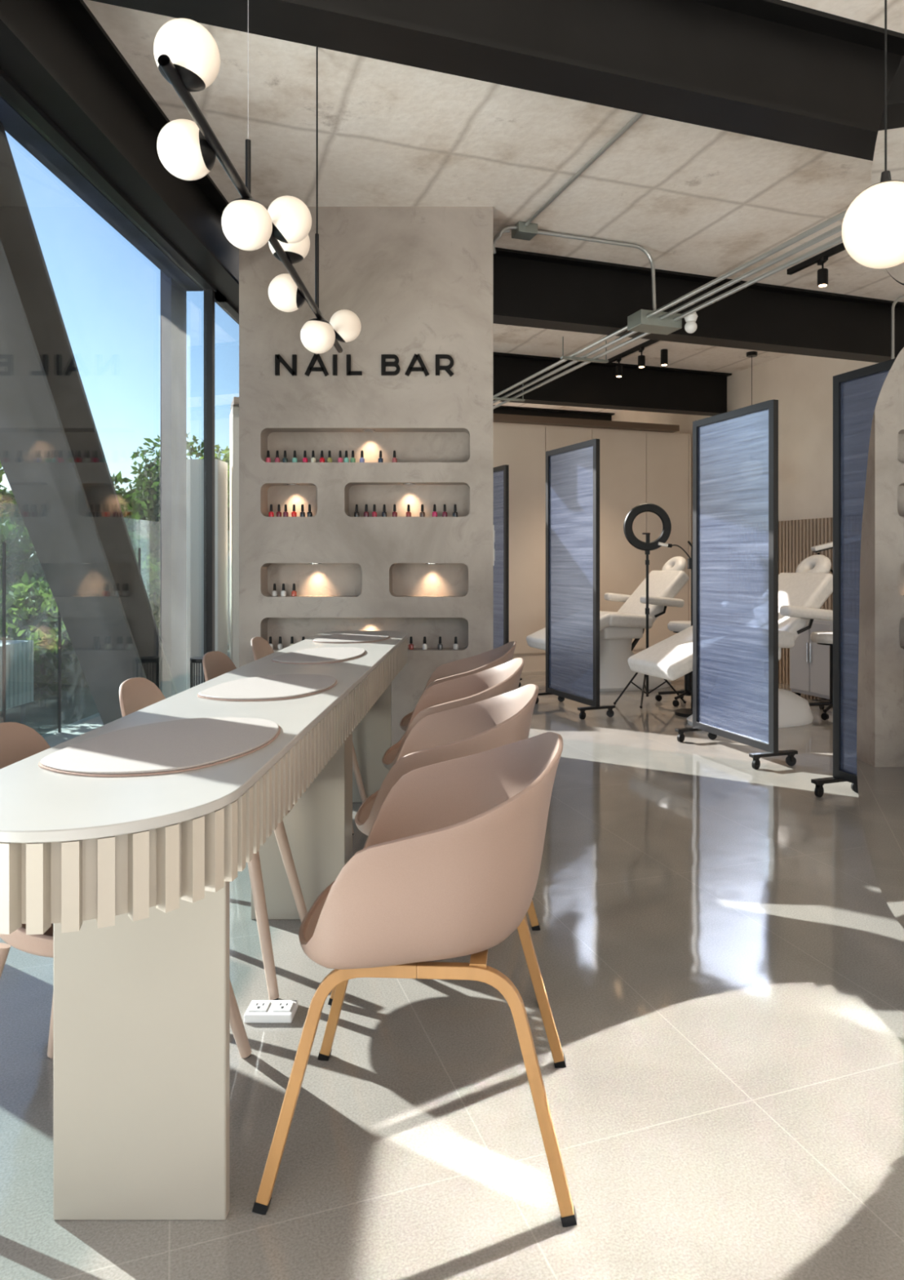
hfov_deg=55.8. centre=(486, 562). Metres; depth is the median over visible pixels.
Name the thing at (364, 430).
recessed light
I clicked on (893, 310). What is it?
conduit
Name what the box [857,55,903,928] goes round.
wall mirror
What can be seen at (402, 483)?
recessed light
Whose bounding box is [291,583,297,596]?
bottle
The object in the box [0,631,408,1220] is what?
table
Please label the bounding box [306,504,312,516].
bottle
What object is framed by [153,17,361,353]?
chandelier
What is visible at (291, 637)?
bottle
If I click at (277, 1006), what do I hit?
outlet
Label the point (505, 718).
armchair
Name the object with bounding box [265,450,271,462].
bottle
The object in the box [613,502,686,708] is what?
ring light
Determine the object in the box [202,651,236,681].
chair
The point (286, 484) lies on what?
recessed light
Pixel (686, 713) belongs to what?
gooseneck lamp
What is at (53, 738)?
floor
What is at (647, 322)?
conduit
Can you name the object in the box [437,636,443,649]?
bottle
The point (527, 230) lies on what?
conduit
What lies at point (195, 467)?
wall pier
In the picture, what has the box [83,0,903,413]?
ceiling
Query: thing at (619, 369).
track spotlight
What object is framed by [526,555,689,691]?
bed
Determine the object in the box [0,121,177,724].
diagonal brace
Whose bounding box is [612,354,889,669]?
wall
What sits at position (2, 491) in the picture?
tree
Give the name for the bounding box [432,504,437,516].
bottle
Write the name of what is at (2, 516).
tree
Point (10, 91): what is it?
window
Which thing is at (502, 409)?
steel beam
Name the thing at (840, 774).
screen
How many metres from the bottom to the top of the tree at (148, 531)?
3.750 m
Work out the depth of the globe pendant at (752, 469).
8.00 m
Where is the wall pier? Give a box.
[186,458,227,689]
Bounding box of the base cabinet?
[790,617,859,701]
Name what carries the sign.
attached to the wall at (417, 280)
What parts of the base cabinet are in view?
door, handle, handle, door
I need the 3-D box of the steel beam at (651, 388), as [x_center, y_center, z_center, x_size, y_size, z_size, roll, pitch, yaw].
[0.724,-1.768,8.362,3.880,0.425,0.184,0,0,-20]
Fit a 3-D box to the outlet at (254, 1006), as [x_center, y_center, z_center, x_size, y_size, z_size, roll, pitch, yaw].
[-0.575,1.127,2.165,0.045,0.004,0.045,0,0,0]
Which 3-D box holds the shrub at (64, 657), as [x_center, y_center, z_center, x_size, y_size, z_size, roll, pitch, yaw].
[-4.054,0.384,8.719,1.481,1.771,1.798,0,0,0]
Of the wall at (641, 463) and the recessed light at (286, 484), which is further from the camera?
the wall at (641, 463)
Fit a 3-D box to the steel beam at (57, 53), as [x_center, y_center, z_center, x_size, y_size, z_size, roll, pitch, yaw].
[-1.508,-1.785,1.850,0.185,0.390,9.900,0,0,0]
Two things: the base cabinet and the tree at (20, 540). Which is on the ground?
the tree at (20, 540)
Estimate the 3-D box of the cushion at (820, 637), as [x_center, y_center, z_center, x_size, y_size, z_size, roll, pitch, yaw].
[2.620,0.565,6.420,0.330,0.070,0.330,0,0,0]
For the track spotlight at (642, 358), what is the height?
0.173 m
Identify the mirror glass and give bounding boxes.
[857,347,903,928]
[871,55,903,283]
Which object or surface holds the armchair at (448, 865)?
on the floor at (719, 945)
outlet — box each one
[248,1001,271,1011]
[272,1001,293,1011]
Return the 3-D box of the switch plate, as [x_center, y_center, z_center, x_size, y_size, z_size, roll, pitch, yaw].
[0.047,-0.100,5.050,0.013,0.240,0.080,0,0,0]
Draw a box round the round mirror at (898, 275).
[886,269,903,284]
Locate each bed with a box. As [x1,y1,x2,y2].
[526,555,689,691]
[627,554,833,730]
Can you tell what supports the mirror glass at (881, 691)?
attached to the wall mirror at (881, 691)
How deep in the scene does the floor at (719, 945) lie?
1.93 m
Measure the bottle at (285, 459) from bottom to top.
0.072 m
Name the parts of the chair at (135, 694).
leg, leg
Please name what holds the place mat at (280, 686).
on the table
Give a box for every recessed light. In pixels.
[286,484,299,485]
[362,429,375,431]
[402,483,415,484]
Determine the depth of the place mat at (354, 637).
4.09 m
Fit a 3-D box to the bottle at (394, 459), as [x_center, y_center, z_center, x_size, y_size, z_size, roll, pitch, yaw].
[-0.515,-0.593,4.800,0.030,0.072,0.030,0,0,0]
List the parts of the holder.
bulb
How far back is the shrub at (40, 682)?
7.21 m
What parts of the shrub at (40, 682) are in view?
stem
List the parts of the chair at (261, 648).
leg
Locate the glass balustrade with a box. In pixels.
[0,502,159,732]
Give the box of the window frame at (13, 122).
[0,95,203,291]
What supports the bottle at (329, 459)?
on the wall at (417, 280)
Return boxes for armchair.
[252,732,577,1226]
[328,684,540,1008]
[382,657,533,899]
[400,641,516,731]
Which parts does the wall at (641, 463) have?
door, door, door, door, door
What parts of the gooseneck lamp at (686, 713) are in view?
lever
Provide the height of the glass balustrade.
1.620 m
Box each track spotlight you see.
[615,357,622,377]
[638,346,645,368]
[661,349,668,365]
[817,256,828,287]
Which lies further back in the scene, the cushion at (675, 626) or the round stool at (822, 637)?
the cushion at (675, 626)
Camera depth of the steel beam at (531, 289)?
5.94 m
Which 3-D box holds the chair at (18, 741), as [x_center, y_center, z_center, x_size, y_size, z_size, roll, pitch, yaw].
[-0.788,0.743,1.755,0.481,0.815,0.495,0,0,0]
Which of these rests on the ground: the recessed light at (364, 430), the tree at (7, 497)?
the tree at (7, 497)
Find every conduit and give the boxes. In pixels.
[493,112,657,311]
[493,209,847,408]
[891,295,903,359]
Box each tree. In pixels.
[0,462,18,554]
[0,471,146,532]
[120,432,229,632]
[199,444,229,552]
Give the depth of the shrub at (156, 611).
9.85 m
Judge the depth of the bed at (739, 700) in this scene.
5.96 m
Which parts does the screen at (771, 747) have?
frame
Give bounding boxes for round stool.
[655,621,712,706]
[808,631,858,719]
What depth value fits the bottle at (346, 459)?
4.79 m
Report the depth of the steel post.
4.72 m
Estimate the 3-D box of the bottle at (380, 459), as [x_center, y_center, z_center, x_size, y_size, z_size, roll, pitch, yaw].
[-0.593,-0.593,4.800,0.030,0.072,0.030,0,0,0]
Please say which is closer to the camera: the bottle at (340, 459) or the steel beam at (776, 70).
the steel beam at (776, 70)
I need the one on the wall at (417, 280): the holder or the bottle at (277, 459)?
the bottle at (277, 459)
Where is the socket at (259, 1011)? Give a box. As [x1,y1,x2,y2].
[244,1000,297,1022]
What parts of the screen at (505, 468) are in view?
frame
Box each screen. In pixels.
[493,464,522,687]
[535,438,615,719]
[675,399,798,768]
[811,358,896,797]
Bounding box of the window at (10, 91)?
[0,68,239,681]
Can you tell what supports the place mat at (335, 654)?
on the table
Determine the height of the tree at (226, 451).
3.981 m
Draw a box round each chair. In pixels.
[0,721,251,1057]
[119,677,307,999]
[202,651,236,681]
[250,636,366,835]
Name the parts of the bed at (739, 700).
armrest, seat, seat, lift arm, backrest, armrest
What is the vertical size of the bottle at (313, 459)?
0.072 m
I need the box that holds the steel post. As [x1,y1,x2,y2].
[160,270,186,698]
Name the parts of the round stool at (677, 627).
leg, leg, leg, leg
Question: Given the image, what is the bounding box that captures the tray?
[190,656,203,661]
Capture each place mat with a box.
[38,716,280,777]
[197,674,337,701]
[271,646,365,664]
[312,632,390,643]
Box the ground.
[25,644,229,734]
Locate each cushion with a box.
[667,621,707,631]
[811,631,858,644]
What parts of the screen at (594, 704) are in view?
frame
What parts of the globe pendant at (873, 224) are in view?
globe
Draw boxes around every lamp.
[658,540,693,717]
[811,534,862,707]
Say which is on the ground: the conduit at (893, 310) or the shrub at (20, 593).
the shrub at (20, 593)
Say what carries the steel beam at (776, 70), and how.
attached to the ceiling
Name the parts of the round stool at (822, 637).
leg, leg, leg, leg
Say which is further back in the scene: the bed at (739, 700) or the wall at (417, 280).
the bed at (739, 700)
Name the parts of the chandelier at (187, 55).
globe, globe, globe, stem, globe, globe, globe, stem, globe, globe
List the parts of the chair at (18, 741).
leg, leg, leg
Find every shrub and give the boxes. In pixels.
[0,544,70,662]
[0,571,72,707]
[5,518,159,687]
[66,553,159,635]
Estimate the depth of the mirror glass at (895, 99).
2.43 m
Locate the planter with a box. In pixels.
[0,640,33,724]
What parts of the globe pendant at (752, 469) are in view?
globe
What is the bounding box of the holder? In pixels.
[684,311,697,333]
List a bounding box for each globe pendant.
[741,351,763,480]
[842,0,903,268]
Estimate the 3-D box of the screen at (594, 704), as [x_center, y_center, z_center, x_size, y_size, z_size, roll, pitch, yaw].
[0.665,0.119,6.650,0.300,2.062,0.800,0,0,-24]
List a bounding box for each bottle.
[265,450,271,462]
[268,504,274,516]
[269,636,273,648]
[271,583,277,596]
[275,450,279,462]
[276,504,281,516]
[277,636,283,649]
[280,583,286,596]
[282,450,288,462]
[283,504,288,516]
[289,636,293,645]
[291,504,297,516]
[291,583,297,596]
[292,450,297,462]
[299,504,305,516]
[302,450,307,462]
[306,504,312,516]
[311,450,315,462]
[320,450,324,462]
[327,450,332,462]
[337,450,342,462]
[343,450,349,462]
[350,450,355,462]
[354,504,359,516]
[360,450,364,462]
[364,504,368,516]
[372,504,377,516]
[377,450,383,462]
[382,504,386,516]
[391,450,397,462]
[392,504,397,516]
[405,504,411,516]
[408,636,413,649]
[419,504,425,516]
[422,636,427,649]
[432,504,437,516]
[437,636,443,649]
[442,504,447,516]
[453,504,457,516]
[453,636,458,649]
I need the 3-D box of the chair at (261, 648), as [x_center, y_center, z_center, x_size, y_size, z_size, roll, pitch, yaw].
[-0.803,0.743,3.835,0.481,0.815,0.495,0,0,-1]
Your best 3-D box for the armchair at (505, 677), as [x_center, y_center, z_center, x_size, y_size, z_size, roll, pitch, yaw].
[-0.130,0.755,3.140,0.573,0.799,0.561,0,0,-1]
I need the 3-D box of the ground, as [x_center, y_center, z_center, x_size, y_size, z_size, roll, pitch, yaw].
[-30.880,1.270,25.000,58.240,0.001,90.000,0,0,0]
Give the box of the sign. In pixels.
[275,353,453,377]
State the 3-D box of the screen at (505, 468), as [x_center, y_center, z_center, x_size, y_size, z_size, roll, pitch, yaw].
[0.033,0.129,8.150,0.300,2.042,0.800,0,0,-24]
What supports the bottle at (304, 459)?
on the wall at (417, 280)
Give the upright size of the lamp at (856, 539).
1.363 m
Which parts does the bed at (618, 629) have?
seat, armrest, seat, lift arm, backrest, armrest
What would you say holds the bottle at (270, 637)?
on the wall at (417, 280)
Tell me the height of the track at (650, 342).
0.034 m
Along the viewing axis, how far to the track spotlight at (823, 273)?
5.44 m
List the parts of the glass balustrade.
post, post, post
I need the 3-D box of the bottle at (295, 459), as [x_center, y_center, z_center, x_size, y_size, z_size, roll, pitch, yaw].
[-1.076,-0.593,4.800,0.030,0.072,0.030,0,0,0]
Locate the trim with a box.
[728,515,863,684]
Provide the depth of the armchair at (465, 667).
4.04 m
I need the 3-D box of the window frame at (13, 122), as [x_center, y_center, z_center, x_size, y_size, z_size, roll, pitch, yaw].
[-1.695,-1.770,0.850,0.110,0.400,8.180,0,0,0]
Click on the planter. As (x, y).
(19, 653)
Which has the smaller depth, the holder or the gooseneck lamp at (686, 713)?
the holder
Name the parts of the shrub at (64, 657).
stem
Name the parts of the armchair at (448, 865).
leg, leg, leg, leg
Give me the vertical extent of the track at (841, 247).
0.034 m
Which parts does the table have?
leg panel, leg panel, leg panel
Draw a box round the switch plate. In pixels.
[493,524,495,565]
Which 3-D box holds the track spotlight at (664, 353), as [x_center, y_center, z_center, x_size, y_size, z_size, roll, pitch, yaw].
[1.662,-1.909,7.948,0.066,0.143,0.066,0,0,0]
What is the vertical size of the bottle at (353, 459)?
0.072 m
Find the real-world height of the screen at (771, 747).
2.062 m
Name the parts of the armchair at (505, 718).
leg, leg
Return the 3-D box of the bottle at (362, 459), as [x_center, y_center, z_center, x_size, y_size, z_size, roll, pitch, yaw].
[-0.698,-0.593,4.800,0.030,0.072,0.030,0,0,0]
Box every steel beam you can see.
[0,0,239,311]
[89,0,903,160]
[493,247,903,363]
[493,351,732,416]
[493,404,614,420]
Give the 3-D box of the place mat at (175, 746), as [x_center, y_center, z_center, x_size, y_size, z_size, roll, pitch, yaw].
[-0.634,0.366,1.736,0.388,0.008,0.532,0,0,0]
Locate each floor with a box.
[0,666,903,1279]
[40,712,103,747]
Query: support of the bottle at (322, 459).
on the wall at (417, 280)
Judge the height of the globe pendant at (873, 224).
1.255 m
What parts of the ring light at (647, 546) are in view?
leg, leg, leg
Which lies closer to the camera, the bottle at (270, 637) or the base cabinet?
the bottle at (270, 637)
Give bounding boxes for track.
[608,339,660,363]
[787,242,846,275]
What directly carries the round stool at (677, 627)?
on the floor at (719, 945)
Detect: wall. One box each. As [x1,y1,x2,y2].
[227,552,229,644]
[229,396,691,672]
[239,206,493,746]
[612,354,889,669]
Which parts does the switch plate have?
plate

